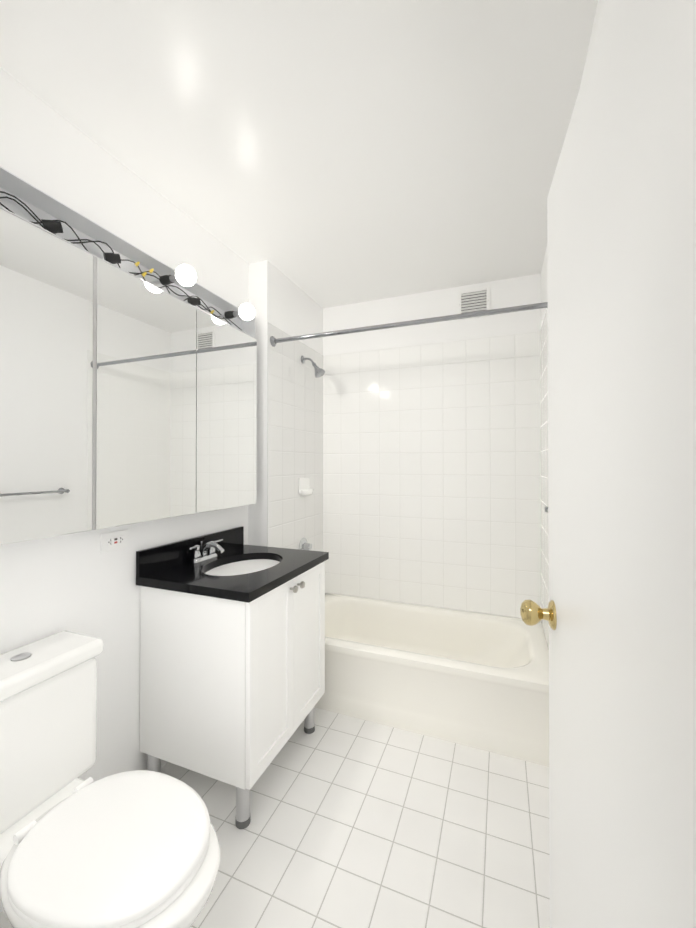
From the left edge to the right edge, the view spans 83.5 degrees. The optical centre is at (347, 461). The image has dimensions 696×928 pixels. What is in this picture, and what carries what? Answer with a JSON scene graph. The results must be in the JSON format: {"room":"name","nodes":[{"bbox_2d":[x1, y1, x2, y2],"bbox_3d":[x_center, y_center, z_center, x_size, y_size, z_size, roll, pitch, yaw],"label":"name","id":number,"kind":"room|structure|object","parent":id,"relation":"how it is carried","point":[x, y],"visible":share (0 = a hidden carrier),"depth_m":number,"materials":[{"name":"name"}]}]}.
{"room":"bathroom","nodes":[
{"label":"bathroom","id":0,"kind":"room"},
{"bbox_2d":[0,68,248,912],"bbox_3d":[-0.818,0.090,1.931,0.100,2.570,2.685,0,0,21],"label":"wall","id":1,"kind":"structure","parent":0,"point":[79,582],"depth_m":1.49,"materials":[{"name":"white paint"}]},
{"bbox_2d":[0,166,103,544],"bbox_3d":[-1.008,-0.298,1.143,0.119,1.065,0.475,0,0,21],"label":"mirror","id":2,"kind":"object","parent":1,"relation":"attached to","point":[52,254],"depth_m":1.21,"materials":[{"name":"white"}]},
{"bbox_2d":[100,529,127,552],"bbox_3d":[-0.915,0.312,1.531,0.010,0.072,0.116,0,0,21],"label":"electrical outlet","id":3,"kind":"object","parent":1,"relation":"attached to","point":[111,541],"visible":1,"depth_m":1.52,"materials":[{"name":"white plastic"}]},
{"bbox_2d":[104,228,199,527],"bbox_3d":[-0.837,-0.295,1.579,0.119,1.065,0.487,0,0,21],"label":"mirror","id":4,"kind":"object","parent":1,"relation":"attached to","point":[128,382],"depth_m":1.55,"materials":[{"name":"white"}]},
{"bbox_2d":[200,285,256,512],"bbox_3d":[-0.661,-0.292,2.027,0.119,1.065,0.475,0,0,21],"label":"mirror","id":5,"kind":"object","parent":1,"relation":"attached to","point":[228,342],"depth_m":1.99,"materials":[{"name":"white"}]},
{"bbox_2d":[0,166,255,338],"bbox_3d":[-0.776,-0.766,1.565,0.245,0.122,1.424,0,0,21],"label":"vanity light","id":6,"kind":"object","parent":5,"relation":"attached to","point":[20,200],"depth_m":1.46,"materials":[{"name":"white"}]},
{"bbox_2d":[0,707,549,927],"bbox_3d":[-0.116,1.417,0.685,3.400,0.100,4.475,0,0,21],"label":"floor","id":7,"kind":"structure","parent":0,"point":[357,823],"depth_m":1.43,"materials":[{"name":"tile"}]},
{"bbox_2d":[0,631,219,927],"bbox_3d":[-0.688,0.971,1.025,0.784,0.797,0.392,0,0,21],"label":"toilet","id":8,"kind":"object","parent":7,"relation":"on","point":[135,849],"visible":1,"depth_m":1.01,"materials":[{"name":"white ceramic"}]},
{"bbox_2d":[136,526,328,828],"bbox_3d":[-0.482,0.875,1.838,0.583,0.998,0.703,0,0,21],"label":"bathroom vanity","id":9,"kind":"object","parent":7,"relation":"on","point":[232,658],"visible":0.94,"depth_m":1.58,"materials":[{"name":"white wood"}]},
{"bbox_2d":[314,593,548,766],"bbox_3d":[0.373,1.193,2.375,1.521,0.370,0.771,0,0,21],"label":"bathtub","id":10,"kind":"object","parent":7,"relation":"on","point":[480,681],"visible":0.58,"depth_m":2.05,"materials":[{"name":"white ceramic"}]},
{"bbox_2d":[248,260,322,546],"bbox_3d":[-0.380,0.095,2.731,0.132,2.570,0.875,0,0,21],"label":"wall","id":11,"kind":"structure","parent":0,"point":[280,300],"depth_m":2.33,"materials":[{"name":"white paint"}]},
{"bbox_2d":[267,322,322,551],"bbox_3d":[-0.335,0.094,2.657,0.006,1.828,0.769,0,0,21],"label":"wall tile","id":12,"kind":"structure","parent":11,"relation":"attached to","point":[294,422],"depth_m":2.58,"materials":[{"name":"white tile"}]},
{"bbox_2d":[299,538,311,549],"bbox_3d":[-0.245,0.707,2.676,0.142,0.349,0.118,0,0,21],"label":"tub faucet","id":13,"kind":"object","parent":12,"relation":"attached to","point":[304,545],"visible":0.42,"depth_m":2.67,"materials":[{"name":"silver metal"}]},
{"bbox_2d":[299,477,313,495],"bbox_3d":[-0.277,0.174,2.701,0.068,0.122,0.152,0,0,21],"label":"soap dish","id":14,"kind":"object","parent":12,"relation":"attached to","point":[305,489],"visible":1,"depth_m":2.68,"materials":[{"name":"white ceramic"}]},
{"bbox_2d":[301,355,324,377],"bbox_3d":[-0.237,-0.652,2.672,0.168,0.162,0.076,0,0,21],"label":"shower head","id":15,"kind":"object","parent":12,"relation":"attached to","point":[319,372],"visible":1,"depth_m":2.66},
{"bbox_2d":[270,302,547,346],"bbox_3d":[0.250,-0.724,2.074,1.511,0.062,0.062,0,0,21],"label":"shower rod","id":16,"kind":"object","parent":12,"relation":"attached to","point":[274,341],"visible":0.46,"depth_m":2.02,"materials":[{"name":"silver metal"}]},
{"bbox_2d":[0,0,597,307],"bbox_3d":[-0.116,-1.253,0.703,3.400,0.100,4.475,0,0,21],"label":"ceiling","id":17,"kind":"structure","parent":0,"point":[327,153],"depth_m":1.35,"materials":[{"name":"white paint"}]},
{"bbox_2d":[323,274,540,618],"bbox_3d":[0.579,0.096,2.771,1.624,2.570,0.100,0,0,21],"label":"wall","id":18,"kind":"structure","parent":0,"point":[517,291],"depth_m":2.73,"materials":[{"name":"white paint"}]},
{"bbox_2d":[323,332,540,617],"bbox_3d":[0.513,0.094,2.740,1.524,1.828,0.006,0,0,21],"label":"wall tile","id":19,"kind":"structure","parent":18,"relation":"attached to","point":[431,476],"depth_m":2.70,"materials":[{"name":"white tile"}]},
{"bbox_2d":[458,286,489,319],"bbox_3d":[0.843,-1.060,2.614,0.205,0.195,0.013,0,0,21],"label":"air vent","id":20,"kind":"object","parent":18,"relation":"in","point":[476,299],"visible":0.75,"depth_m":2.61,"materials":[{"name":"white plastic"}]},
{"bbox_2d":[541,0,605,326],"bbox_3d":[0.798,0.085,1.243,0.100,2.570,2.585,0,0,21],"label":"wall","id":21,"kind":"structure","parent":0,"point":[544,270],"depth_m":2.12,"materials":[{"name":"white paint"}]},
{"bbox_2d":[540,308,548,649],"bbox_3d":[1.078,0.090,2.102,0.006,1.828,0.769,0,0,21],"label":"wall tile","id":22,"kind":"structure","parent":21,"relation":"attached to","point":[544,456],"depth_m":2.24,"materials":[{"name":"white tile"}]},
{"bbox_2d":[520,0,695,927],"bbox_3d":[0.398,0.345,0.575,0.184,2.018,0.821,0,0,17],"label":"door","id":23,"kind":"structure","parent":21,"relation":"in","point":[618,613],"depth_m":0.49,"materials":[{"name":"white paint"}]}
]}

